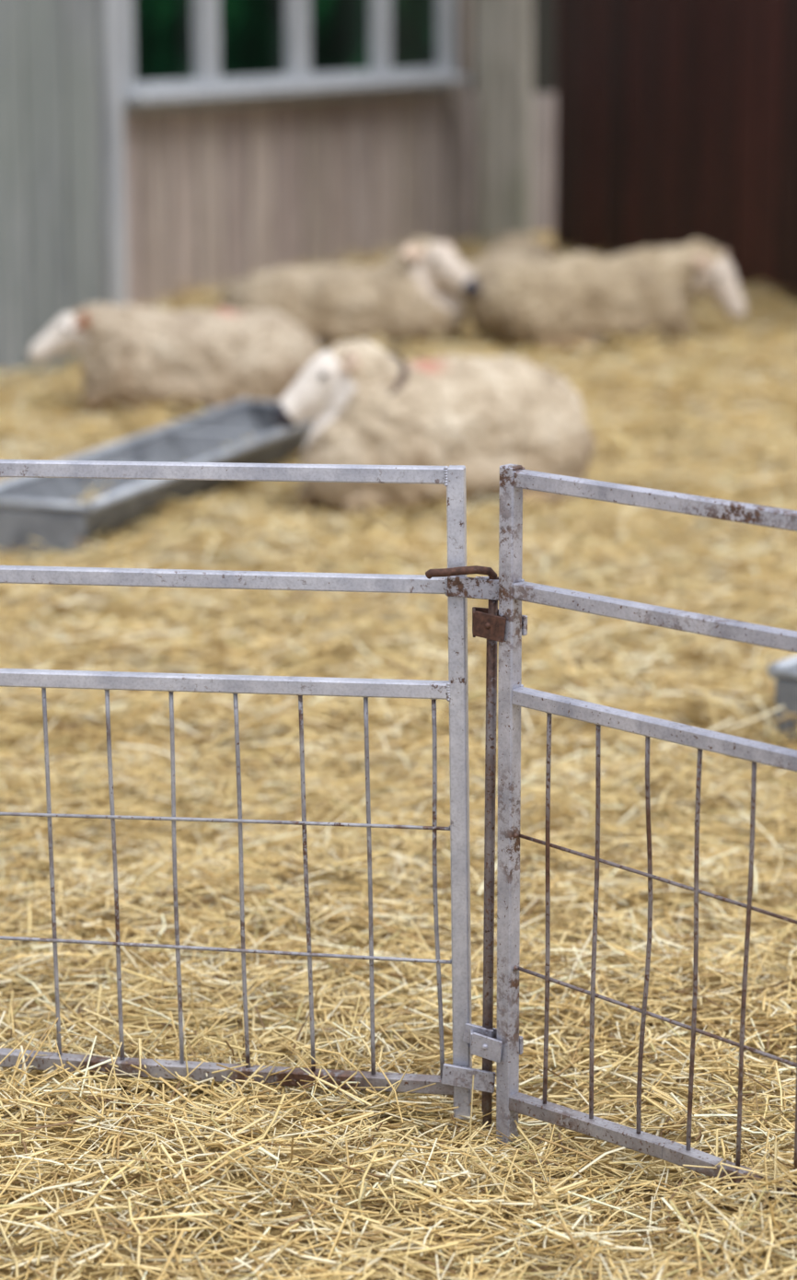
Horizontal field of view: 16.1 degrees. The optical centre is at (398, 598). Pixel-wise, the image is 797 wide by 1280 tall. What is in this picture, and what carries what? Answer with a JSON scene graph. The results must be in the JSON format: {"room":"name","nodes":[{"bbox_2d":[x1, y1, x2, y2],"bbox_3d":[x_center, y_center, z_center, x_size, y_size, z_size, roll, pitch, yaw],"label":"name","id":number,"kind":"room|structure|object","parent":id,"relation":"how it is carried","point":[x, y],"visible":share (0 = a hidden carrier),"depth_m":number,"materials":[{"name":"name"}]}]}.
{"room":"sheep pen","nodes":[
{"label":"sheep pen","id":0,"kind":"room"},
{"bbox_2d":[0,0,102,383],"bbox_3d":[-2.441,-2.331,10.269,0.040,3.450,3.918,9,15,36],"label":"wall","id":1,"kind":"structure","parent":0,"point":[51,252],"depth_m":11.71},
{"bbox_2d":[95,0,107,304],"bbox_3d":[-1.393,-2.880,12.851,0.040,3.450,2.067,-1,12,-5],"label":"trim","id":2,"kind":"structure","parent":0,"point":[98,25],"depth_m":13.32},
{"bbox_2d":[124,0,470,305],"bbox_3d":[-0.502,-3.509,15.809,0.040,3.450,4.415,6,13,25],"label":"wall","id":3,"kind":"structure","parent":0,"point":[212,194],"depth_m":15.78,"materials":[{"name":"wood"}]},
{"bbox_2d":[101,0,127,305],"bbox_3d":[-1.414,-3.095,13.864,0.045,3.450,0.140,6,13,25],"label":"trim","id":4,"kind":"structure","parent":3,"relation":"attached to","point":[111,15],"depth_m":14.02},
{"bbox_2d":[121,0,470,114],"bbox_3d":[-0.493,-3.439,15.664,0.185,1.355,3.980,6,13,25],"label":"window","id":5,"kind":"structure","parent":3,"relation":"in","point":[178,55],"depth_m":15.55,"materials":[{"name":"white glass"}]},
{"bbox_2d":[0,232,796,1279],"bbox_3d":[0.000,-1.727,15.581,14.000,0.159,28.800,0,12,0],"label":"straw","id":6,"kind":"structure","parent":0,"point":[51,738],"depth_m":5.26,"materials":[{"name":"plant"}]},
{"bbox_2d":[0,397,313,564],"bbox_3d":[-0.690,-0.386,8.805,0.414,0.194,2.098,4,13,19],"label":"trough","id":7,"kind":"object","parent":6,"relation":"on","point":[41,509],"visible":0.58,"depth_m":8.51,"materials":[{"name":"grey metal"}]},
{"bbox_2d":[26,302,320,415],"bbox_3d":[-0.843,-0.916,10.686,1.120,0.408,0.547,-2,12,-8],"label":"sheep","id":8,"kind":"object","parent":6,"relation":"on","point":[130,354],"visible":0.78,"depth_m":10.51},
{"bbox_2d":[0,459,499,1128],"bbox_3d":[-0.783,0.249,4.033,1.881,0.936,0.054,2,12,10],"label":"metal gate","id":9,"kind":"object","parent":6,"relation":"on","point":[455,1079],"visible":0.97,"depth_m":3.91,"materials":[{"name":"grey metal"}]},
{"bbox_2d":[221,236,482,351],"bbox_3d":[-0.209,-1.373,12.642,1.208,0.489,0.642,2,12,8],"label":"sheep","id":10,"kind":"object","parent":6,"relation":"on","point":[406,293],"visible":0.73,"depth_m":12.43},
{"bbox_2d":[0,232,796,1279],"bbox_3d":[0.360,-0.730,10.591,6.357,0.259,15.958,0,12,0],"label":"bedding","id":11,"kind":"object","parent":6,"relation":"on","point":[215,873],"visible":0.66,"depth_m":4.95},
{"bbox_2d":[271,338,597,520],"bbox_3d":[0.124,-0.550,8.688,1.066,0.523,0.607,-9,15,-37],"label":"sheep","id":12,"kind":"object","parent":11,"relation":"on","point":[365,405],"visible":0.89,"depth_m":8.46},
{"bbox_2d":[466,238,747,350],"bbox_3d":[0.927,-1.379,12.743,1.308,0.460,0.642,-4,13,-18],"label":"sheep","id":13,"kind":"object","parent":11,"relation":"on","point":[581,297],"visible":0.91,"depth_m":12.54},
{"bbox_2d":[470,464,796,1204],"bbox_3d":[0.822,0.408,3.299,1.881,0.958,0.049,10,15,39],"label":"metal gate","id":14,"kind":"object","parent":11,"relation":"on","point":[505,1048],"visible":1,"depth_m":3.74,"materials":[{"name":"grey metal"}]},
{"bbox_2d":[767,654,796,744],"bbox_3d":[1.268,0.161,6.251,0.364,0.186,1.150,10,15,39],"label":"trough","id":15,"kind":"object","parent":11,"relation":"on","point":[785,670],"visible":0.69,"depth_m":5.91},
{"bbox_2d":[447,232,558,311],"bbox_3d":[0.581,-1.667,14.362,0.592,0.357,1.251,2,12,10],"label":"sheep","id":16,"kind":"object","parent":6,"relation":"on","point":[520,246],"visible":0.3,"depth_m":14.22},
{"bbox_2d":[473,0,533,249],"bbox_3d":[0.653,-3.898,17.521,0.370,3.500,0.368,0,12,0],"label":"timber post","id":17,"kind":"object","parent":6,"relation":"on","point":[504,29],"visible":0.93,"depth_m":17.56,"materials":[{"name":"grey wood"}]},
{"bbox_2d":[469,93,556,238],"bbox_3d":[1.102,-2.829,18.575,1.604,0.970,0.040,0,12,0],"label":"fence","id":18,"kind":"object","parent":6,"relation":"on","point":[543,104],"visible":0.06,"depth_m":18.55,"materials":[{"name":"wood"}]},
{"bbox_2d":[452,0,557,93],"bbox_3d":[1.000,-5.983,24.805,10.000,4.550,0.040,0,12,0],"label":"wall","id":19,"kind":"structure","parent":0,"point":[544,11],"depth_m":25.01,"materials":[{"name":"grey wood"}]},
{"bbox_2d":[558,0,796,302],"bbox_3d":[1.881,-3.348,14.574,0.043,3.650,5.582,-4,13,-18],"label":"barn door","id":20,"kind":"structure","parent":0,"point":[679,118],"depth_m":15.62,"materials":[{"name":"brown wood"}]},
{"bbox_2d":[554,0,561,246],"bbox_3d":[1.000,-3.913,17.233,0.060,3.650,0.080,0,12,0],"label":"trim","id":21,"kind":"structure","parent":20,"relation":"attached to","point":[559,2],"depth_m":17.40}
]}

